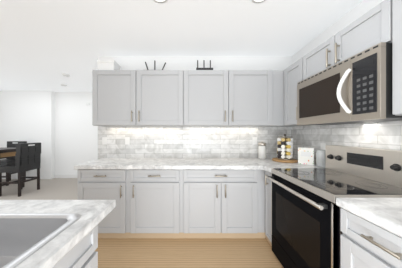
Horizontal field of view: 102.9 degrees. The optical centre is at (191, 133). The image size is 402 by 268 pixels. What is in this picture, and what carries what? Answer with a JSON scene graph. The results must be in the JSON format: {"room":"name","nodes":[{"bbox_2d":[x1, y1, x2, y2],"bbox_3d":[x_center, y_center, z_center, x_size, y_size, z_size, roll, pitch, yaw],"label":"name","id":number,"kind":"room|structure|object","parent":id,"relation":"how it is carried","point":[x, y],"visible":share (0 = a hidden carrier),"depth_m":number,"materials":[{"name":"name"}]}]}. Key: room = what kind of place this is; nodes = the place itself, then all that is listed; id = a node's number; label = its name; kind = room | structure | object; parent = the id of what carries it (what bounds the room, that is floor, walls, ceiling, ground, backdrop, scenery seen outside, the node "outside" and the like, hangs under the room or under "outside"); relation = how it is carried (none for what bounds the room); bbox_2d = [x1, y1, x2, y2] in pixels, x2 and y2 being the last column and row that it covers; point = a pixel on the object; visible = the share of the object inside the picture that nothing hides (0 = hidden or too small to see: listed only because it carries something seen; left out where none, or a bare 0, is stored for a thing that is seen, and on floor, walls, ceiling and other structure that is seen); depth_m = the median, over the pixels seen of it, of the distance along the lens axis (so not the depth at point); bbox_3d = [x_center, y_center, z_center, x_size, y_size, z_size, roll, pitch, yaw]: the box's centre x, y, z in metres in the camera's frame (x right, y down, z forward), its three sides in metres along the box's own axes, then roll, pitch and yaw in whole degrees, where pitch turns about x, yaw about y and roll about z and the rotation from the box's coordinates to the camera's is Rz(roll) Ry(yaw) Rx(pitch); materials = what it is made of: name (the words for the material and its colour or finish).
{"room":"kitchen","nodes":[
{"label":"kitchen","id":0,"kind":"room"},
{"bbox_2d":[0,91,54,178],"bbox_3d":[-5.000,0.028,4.610,2.000,2.515,0.120,0,0,0],"label":"wall","id":1,"kind":"structure","parent":0,"point":[28,116],"depth_m":4.55,"materials":[{"name":"white paint"}]},
{"bbox_2d":[0,178,77,199],"bbox_3d":[-3.745,1.283,2.935,4.510,0.004,3.470,0,0,0],"label":"carpet floor","id":2,"kind":"structure","parent":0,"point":[58,189],"depth_m":3.63,"materials":[{"name":"beige carpet"}]},
{"bbox_2d":[0,148,24,186],"bbox_3d":[-4.798,0.804,3.575,1.605,0.949,0.650,0,0,0],"label":"dining table","id":3,"kind":"object","parent":2,"relation":"on","point":[7,153],"visible":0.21,"depth_m":3.55,"materials":[{"name":"black wood"}]},
{"bbox_2d":[0,141,26,185],"bbox_3d":[-4.780,0.739,4.182,0.450,1.080,0.494,0,0,0],"label":"chair","id":4,"kind":"object","parent":2,"relation":"on","point":[8,161],"visible":0.25,"depth_m":4.20,"materials":[{"name":"black wood"}]},
{"bbox_2d":[0,143,40,196],"bbox_3d":[-3.728,0.739,3.485,0.494,1.080,0.450,0,0,0],"label":"chair","id":5,"kind":"object","parent":2,"relation":"on","point":[27,156],"visible":1,"depth_m":3.36,"materials":[{"name":"black wood"}]},
{"bbox_2d":[55,92,97,174],"bbox_3d":[-3.745,0.028,4.730,4.510,2.515,0.120,0,0,0],"label":"wall","id":6,"kind":"structure","parent":0,"point":[76,136],"depth_m":4.67,"materials":[{"name":"white paint"}]},
{"bbox_2d":[55,175,76,177],"bbox_3d":[-3.745,1.233,4.664,4.510,0.096,0.012,0,0,0],"label":"baseboard","id":7,"kind":"structure","parent":6,"relation":"attached to","point":[65,176],"depth_m":4.66,"materials":[{"name":"white wood"}]},
{"bbox_2d":[0,0,362,91],"bbox_3d":[-2.152,-1.280,0.895,7.695,0.100,7.790,0,0,0],"label":"ceiling","id":8,"kind":"structure","parent":0,"point":[45,45],"depth_m":1.92,"materials":[{"name":"white paint"}]},
{"bbox_2d":[153,0,167,2],"bbox_3d":[-0.290,-1.226,1.415,0.170,0.007,0.170,0,0,0],"label":"recessed light","id":9,"kind":"object","parent":8,"relation":"in","point":[160,1],"visible":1,"depth_m":1.48,"materials":[{"name":"white plastic"}]},
{"bbox_2d":[251,0,265,2],"bbox_3d":[0.610,-1.226,1.415,0.170,0.007,0.170,0,0,0],"label":"recessed light","id":10,"kind":"object","parent":8,"relation":"in","point":[257,1],"visible":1,"depth_m":1.48,"materials":[{"name":"white plastic"}]},
{"bbox_2d":[95,238,283,267],"bbox_3d":[-2.152,1.315,0.895,7.695,0.060,7.790,0,0,0],"label":"floor","id":11,"kind":"structure","parent":0,"point":[185,253],"depth_m":1.72,"materials":[{"name":"wood"}]},
{"bbox_2d":[0,200,115,267],"bbox_3d":[-0.845,0.829,0.013,0.810,0.913,1.825,0,0,0],"label":"kitchen island","id":12,"kind":"object","parent":11,"relation":"on","point":[48,233],"visible":1,"depth_m":0.72,"materials":[{"name":"white stone"}]},
{"bbox_2d":[77,174,129,237],"bbox_3d":[-1.087,0.856,2.228,0.625,0.858,0.590,0,0,0],"label":"base cabinet","id":13,"kind":"object","parent":11,"relation":"on","point":[116,224],"depth_m":1.94,"materials":[{"name":"grey wood"}]},
{"bbox_2d":[130,174,181,237],"bbox_3d":[-0.451,0.856,2.228,0.647,0.858,0.590,0,0,0],"label":"base cabinet","id":14,"kind":"object","parent":11,"relation":"on","point":[155,199],"depth_m":1.94,"materials":[{"name":"grey wood"}]},
{"bbox_2d":[182,174,257,237],"bbox_3d":[0.333,0.856,2.228,0.921,0.858,0.590,0,0,0],"label":"base cabinet","id":15,"kind":"object","parent":11,"relation":"on","point":[192,197],"depth_m":1.94,"materials":[{"name":"grey wood"}]},
{"bbox_2d":[74,158,322,173],"bbox_3d":[0.071,0.402,2.124,2.982,0.050,0.797,0,0,0],"label":"countertop","id":16,"kind":"structure","parent":15,"relation":"on","point":[102,165],"depth_m":1.93,"materials":[{"name":"white stone"}]},
{"bbox_2d":[258,142,265,158],"bbox_3d":[1.070,0.247,2.440,0.114,0.255,0.114,0,0,0],"label":"canister","id":17,"kind":"object","parent":16,"relation":"on","point":[262,150],"visible":1,"depth_m":2.39,"materials":[{"name":"white ceramic"}]},
{"bbox_2d":[272,134,297,162],"bbox_3d":[1.290,0.188,2.220,0.320,0.374,0.320,0,0,0],"label":"carousel","id":18,"kind":"object","parent":16,"relation":"on","point":[284,149],"visible":1,"depth_m":2.16,"materials":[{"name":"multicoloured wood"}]},
{"bbox_2d":[298,147,313,164],"bbox_3d":[1.415,0.273,1.990,0.160,0.205,0.060,0,0,35],"label":"box","id":19,"kind":"object","parent":16,"relation":"on","point":[305,155],"visible":1,"depth_m":1.96,"materials":[{"name":"white plastic"}]},
{"bbox_2d":[316,150,325,167],"bbox_3d":[1.495,0.280,1.830,0.120,0.190,0.120,0,0,0],"label":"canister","id":20,"kind":"object","parent":16,"relation":"on","point":[320,158],"visible":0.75,"depth_m":1.80,"materials":[{"name":"white"}]},
{"bbox_2d":[262,174,271,245],"bbox_3d":[1.218,0.856,1.840,0.689,0.858,0.229,0,0,0],"label":"base cabinet","id":21,"kind":"object","parent":11,"relation":"on","point":[266,183],"depth_m":1.88,"materials":[{"name":"grey wood"}]},
{"bbox_2d":[266,145,401,267],"bbox_3d":[1.165,0.703,1.341,0.760,1.165,0.759,0,0,0],"label":"range","id":22,"kind":"object","parent":11,"relation":"on","point":[306,232],"visible":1,"depth_m":1.23,"materials":[{"name":"silver metal"}]},
{"bbox_2d":[339,206,401,267],"bbox_3d":[1.218,0.856,0.691,0.690,0.858,0.530,0,0,0],"label":"base cabinet","id":23,"kind":"object","parent":11,"relation":"on","point":[371,234],"depth_m":0.81,"materials":[{"name":"grey wood"}]},
{"bbox_2d":[336,198,401,237],"bbox_3d":[1.210,0.402,0.028,0.706,0.050,1.856,0,0,0],"label":"countertop","id":24,"kind":"structure","parent":23,"relation":"on","point":[386,213],"depth_m":0.81,"materials":[{"name":"white stone"}]},
{"bbox_2d":[98,56,290,69],"bbox_3d":[0.102,0.028,2.595,3.185,2.515,0.120,0,0,0],"label":"wall","id":25,"kind":"structure","parent":0,"point":[220,62],"depth_m":2.54,"materials":[{"name":"white paint"}]},
{"bbox_2d":[92,70,139,125],"bbox_3d":[-1.026,-0.495,2.348,0.669,0.760,0.350,0,0,0],"label":"upper cabinet","id":26,"kind":"object","parent":25,"relation":"attached to","point":[115,93],"depth_m":2.18,"materials":[{"name":"grey paint"}]},
{"bbox_2d":[97,60,120,69],"bbox_3d":[-1.215,-0.960,2.350,0.240,0.165,0.210,0,0,0],"label":"storage box","id":27,"kind":"object","parent":26,"relation":"on","point":[108,65],"visible":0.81,"depth_m":2.25,"materials":[{"name":"white plastic"}]},
{"bbox_2d":[140,70,187,125],"bbox_3d":[-0.439,-0.495,2.348,0.784,0.760,0.350,0,0,0],"label":"upper cabinet","id":28,"kind":"object","parent":25,"relation":"attached to","point":[187,98],"depth_m":2.18,"materials":[{"name":"grey paint"}]},
{"bbox_2d":[98,126,290,158],"bbox_3d":[0.038,0.131,2.531,3.057,0.532,0.008,0,0,0],"label":"backsplash","id":29,"kind":"structure","parent":25,"relation":"attached to","point":[190,142],"depth_m":2.53,"materials":[{"name":"tile"}]},
{"bbox_2d":[102,137,106,143],"bbox_3d":[-1.380,0.107,2.523,0.072,0.115,0.007,0,0,0],"label":"electrical outlet","id":30,"kind":"object","parent":29,"relation":"attached to","point":[104,140],"visible":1,"depth_m":2.52,"materials":[{"name":"white plastic"}]},
{"bbox_2d":[125,137,129,143],"bbox_3d":[-1.020,0.107,2.523,0.072,0.115,0.007,0,0,0],"label":"electrical outlet","id":31,"kind":"object","parent":29,"relation":"attached to","point":[127,140],"visible":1,"depth_m":2.52,"materials":[{"name":"white plastic"}]},
{"bbox_2d":[252,137,256,143],"bbox_3d":[0.990,0.107,2.523,0.072,0.115,0.007,0,0,0],"label":"electrical outlet","id":32,"kind":"object","parent":29,"relation":"attached to","point":[254,140],"visible":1,"depth_m":2.52,"materials":[{"name":"white plastic"}]},
{"bbox_2d":[188,70,275,125],"bbox_3d":[0.455,-0.495,2.348,1.282,0.760,0.350,0,0,0],"label":"upper cabinet","id":33,"kind":"object","parent":25,"relation":"attached to","point":[215,97],"depth_m":2.18,"materials":[{"name":"grey paint"}]},
{"bbox_2d":[196,60,212,69],"bbox_3d":[0.180,-0.992,2.334,0.240,0.230,0.148,0,0,0],"label":"router","id":34,"kind":"object","parent":33,"relation":"on","point":[203,68],"visible":0.48,"depth_m":2.26,"materials":[{"name":"black plastic"}]},
{"bbox_2d":[276,70,284,125],"bbox_3d":[1.297,-0.495,2.348,0.533,0.760,0.350,0,0,0],"label":"upper cabinet","id":35,"kind":"object","parent":25,"relation":"attached to","point":[279,73],"depth_m":2.20,"materials":[{"name":"grey paint"}]},
{"bbox_2d":[291,0,383,64],"bbox_3d":[1.635,0.028,-0.233,0.120,2.515,5.535,0,0,0],"label":"wall","id":36,"kind":"structure","parent":0,"point":[363,7],"depth_m":1.72,"materials":[{"name":"white paint"}]},
{"bbox_2d":[284,59,306,125],"bbox_3d":[1.406,-0.495,2.002,0.315,0.760,0.378,0,0,0],"label":"upper cabinet","id":37,"kind":"object","parent":36,"relation":"attached to","point":[292,73],"depth_m":2.02,"materials":[{"name":"grey paint"}]},
{"bbox_2d":[300,0,391,80],"bbox_3d":[1.406,-0.730,1.407,0.315,0.290,0.810,0,0,0],"label":"upper cabinet","id":38,"kind":"object","parent":36,"relation":"attached to","point":[380,22],"depth_m":1.25,"materials":[{"name":"grey paint"}]},
{"bbox_2d":[297,42,401,124],"bbox_3d":[1.349,-0.337,1.406,0.429,0.480,0.800,0,0,0],"label":"microwave","id":39,"kind":"object","parent":38,"relation":"attached to","point":[356,88],"visible":1,"depth_m":1.20,"materials":[{"name":"silver metal"}]},
{"bbox_2d":[291,120,401,163],"bbox_3d":[1.571,0.131,1.363,0.008,0.532,2.327,0,0,0],"label":"backsplash","id":40,"kind":"structure","parent":36,"relation":"attached to","point":[384,135],"depth_m":1.58,"materials":[{"name":"tile"}]},
{"bbox_2d":[320,143,325,149],"bbox_3d":[1.562,0.168,1.907,0.009,0.115,0.075,0,0,0],"label":"outlet","id":41,"kind":"object","parent":40,"relation":"attached to","point":[322,146],"visible":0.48,"depth_m":1.91,"materials":[{"name":"white plastic"}]},
{"bbox_2d":[392,0,401,115],"bbox_3d":[1.406,-0.495,0.742,0.315,0.760,0.521,0,0,0],"label":"upper cabinet","id":42,"kind":"object","parent":36,"relation":"attached to","point":[396,4],"depth_m":0.98,"materials":[{"name":"grey paint"}]}
]}

